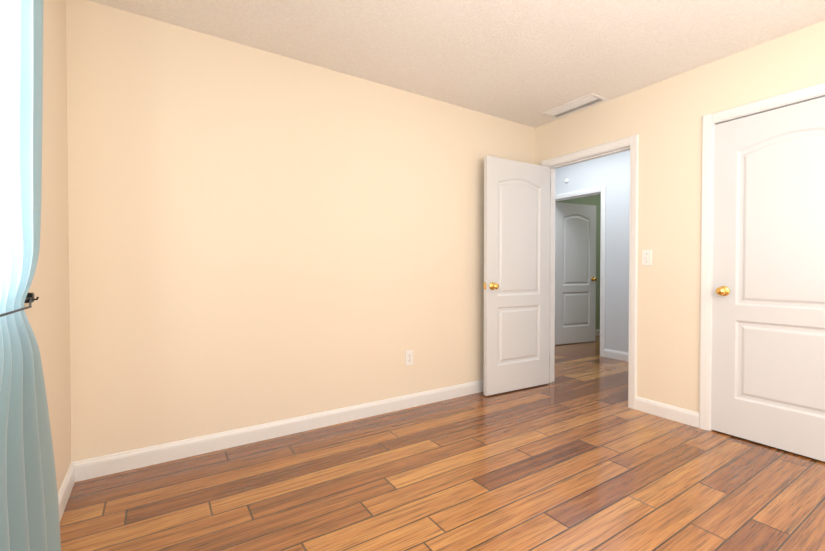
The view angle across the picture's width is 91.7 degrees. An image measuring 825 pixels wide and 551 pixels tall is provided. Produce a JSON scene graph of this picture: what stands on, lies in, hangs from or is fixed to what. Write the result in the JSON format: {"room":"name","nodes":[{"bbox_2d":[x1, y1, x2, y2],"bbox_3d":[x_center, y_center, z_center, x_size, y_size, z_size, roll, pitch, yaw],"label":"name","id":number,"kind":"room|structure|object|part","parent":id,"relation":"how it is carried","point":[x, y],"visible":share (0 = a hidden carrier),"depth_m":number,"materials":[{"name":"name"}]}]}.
{"room":"empty bedroom","nodes":[
{"label":"empty bedroom","id":0,"kind":"room"},
{"bbox_2d":[24,0,70,491],"bbox_3d":[-0.779,-0.295,0.443,0.115,2.700,3.827,-1,1,-33],"label":"wall","id":1,"kind":"structure","parent":0,"point":[47,313],"depth_m":1.72,"materials":[{"name":"beige paint"}]},
{"bbox_2d":[0,293,38,316],"bbox_3d":[-1.025,0.076,1.033,0.105,0.032,0.737,-1,1,-33],"label":"tieback","id":2,"kind":"object","parent":1,"relation":"attached to","point":[29,299],"visible":0.75,"depth_m":1.10,"materials":[{"name":"grey metal"}]},
{"bbox_2d":[58,461,77,520],"bbox_3d":[-0.725,1.005,0.497,0.014,0.099,3.597,-1,1,-33],"label":"baseboard","id":3,"kind":"structure","parent":1,"relation":"attached to","point":[71,477],"depth_m":1.85,"materials":[{"name":"white wood"}]},
{"bbox_3d":[-0.727,-1.233,0.548,0.100,0.072,1.630,-1,1,-33],"label":"curtain rod","id":4,"kind":"object","parent":1,"relation":"attached to","visible":0},
{"bbox_2d":[0,0,60,550],"bbox_3d":[-0.910,-0.099,0.899,0.058,2.245,0.781,-1,1,-33],"label":"curtain","id":5,"kind":"object","parent":4,"relation":"hanging from","point":[29,512],"visible":1,"depth_m":0.93,"materials":[{"name":"fabric"}]},
{"bbox_2d":[66,0,534,461],"bbox_3d":[-0.345,-0.331,2.933,3.546,2.700,0.115,-1,1,-33],"label":"wall","id":6,"kind":"structure","parent":0,"point":[257,236],"depth_m":2.45,"materials":[{"name":"beige paint"}]},
{"bbox_2d":[78,380,483,480],"bbox_3d":[-0.246,0.970,2.931,3.401,0.099,0.027,-1,1,-33],"label":"baseboard","id":7,"kind":"structure","parent":6,"relation":"attached to","point":[90,468],"depth_m":2.46,"materials":[{"name":"white wood"}]},
{"bbox_2d":[405,350,412,365],"bbox_3d":[-0.025,0.635,3.081,0.070,0.114,0.008,-1,1,-33],"label":"electrical outlet plate","id":8,"kind":"object","parent":6,"relation":"attached to","point":[408,358],"visible":1,"depth_m":3.08,"materials":[{"name":"white plastic"}]},
{"bbox_2d":[60,335,824,550],"bbox_3d":[1.963,1.066,3.179,7.669,0.100,5.415,-1,1,-33],"label":"floor","id":9,"kind":"structure","parent":0,"point":[577,454],"depth_m":1.95,"materials":[{"name":"brown wood"}]},
{"bbox_2d":[88,0,824,127],"bbox_3d":[0.710,-1.417,1.389,3.661,0.080,3.827,-1,1,-33],"label":"ceiling","id":10,"kind":"structure","parent":0,"point":[527,62],"depth_m":2.34,"materials":[{"name":"white paint"}]},
{"bbox_2d":[542,93,606,117],"bbox_3d":[1.334,-1.397,3.324,0.200,0.014,0.470,-1,1,-33],"label":"ceiling vent","id":11,"kind":"object","parent":10,"relation":"in","point":[588,100],"visible":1,"depth_m":3.29,"materials":[{"name":"white metal"}]},
{"bbox_2d":[557,194,600,329],"bbox_3d":[2.919,-0.381,6.465,2.475,2.700,0.100,-1,1,-33],"label":"wall","id":12,"kind":"structure","parent":0,"point":[595,200],"depth_m":6.44,"materials":[{"name":"beige paint"}]},
{"bbox_2d":[595,329,599,335],"bbox_3d":[2.907,0.920,6.408,2.375,0.099,0.014,-1,1,-33],"label":"baseboard","id":13,"kind":"structure","parent":12,"relation":"attached to","point":[597,332],"depth_m":6.45,"materials":[{"name":"white wood"}]},
{"bbox_2d":[555,150,629,352],"bbox_3d":[2.377,-0.358,4.864,0.058,2.700,3.000,-1,1,-33],"label":"wall","id":14,"kind":"structure","parent":0,"point":[611,173],"depth_m":4.77,"materials":[{"name":"white paint"}]},
{"bbox_2d":[555,202,596,344],"bbox_3d":[2.350,-0.029,5.767,0.763,1.995,0.164,0,1,-24],"label":"door","id":15,"kind":"structure","parent":14,"relation":"in","point":[575,273],"depth_m":5.74,"materials":[{"name":"white wood"}]},
{"bbox_2d":[555,186,605,356],"bbox_3d":[2.149,-0.054,5.275,0.149,2.080,0.900,-1,1,-33],"label":"trim","id":16,"kind":"structure","parent":14,"relation":"attached to","point":[601,190],"depth_m":4.89,"materials":[{"name":"white wood"}]},
{"bbox_2d":[604,349,628,361],"bbox_3d":[2.715,0.950,4.294,0.014,0.099,1.385,-1,1,-33],"label":"baseboard","id":17,"kind":"structure","parent":14,"relation":"attached to","point":[613,354],"depth_m":4.74,"materials":[{"name":"white wood"}]},
{"bbox_2d":[535,21,824,412],"bbox_3d":[1.744,-0.332,3.018,0.058,2.700,5.415,-1,1,-33],"label":"wall","id":18,"kind":"structure","parent":0,"point":[663,119],"depth_m":2.81,"materials":[{"name":"beige paint"}]},
{"bbox_2d":[541,134,638,409],"bbox_3d":[1.510,-0.028,3.440,0.149,2.080,0.900,-1,1,-33],"label":"doorway","id":19,"kind":"structure","parent":18,"relation":"in","point":[631,143],"depth_m":3.08,"materials":[{"name":"white wood"}]},
{"bbox_2d":[483,156,549,395],"bbox_3d":[0.931,0.003,3.522,0.751,1.995,0.164,0,1,-30],"label":"door","id":20,"kind":"structure","parent":19,"relation":"attached to","point":[516,285],"depth_m":3.49,"materials":[{"name":"white wood"}]},
{"bbox_2d":[642,250,651,265],"bbox_3d":[1.732,-0.131,2.966,0.022,0.114,0.070,-1,1,-33],"label":"switch plate","id":21,"kind":"object","parent":18,"relation":"attached to","point":[646,257],"visible":1,"depth_m":2.96,"materials":[{"name":"white plastic"}]},
{"bbox_2d":[636,397,698,427],"bbox_3d":[1.813,0.971,2.865,0.014,0.099,0.419,-1,1,-33],"label":"baseboard","id":22,"kind":"structure","parent":18,"relation":"attached to","point":[674,413],"depth_m":2.84,"materials":[{"name":"white wood"}]},
{"bbox_2d":[699,82,824,461],"bbox_3d":[2.197,-0.012,2.317,0.178,2.080,0.895,-1,1,-33],"label":"door","id":23,"kind":"structure","parent":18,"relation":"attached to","point":[801,95],"depth_m":2.40,"materials":[{"name":"white wood"}]},
{"bbox_3d":[2.190,0.021,2.315,0.164,1.995,0.763,-1,1,-33],"label":"closet door","id":24,"kind":"part","parent":23,"relation":"part of","materials":[{"name":"white wood"}]}
]}

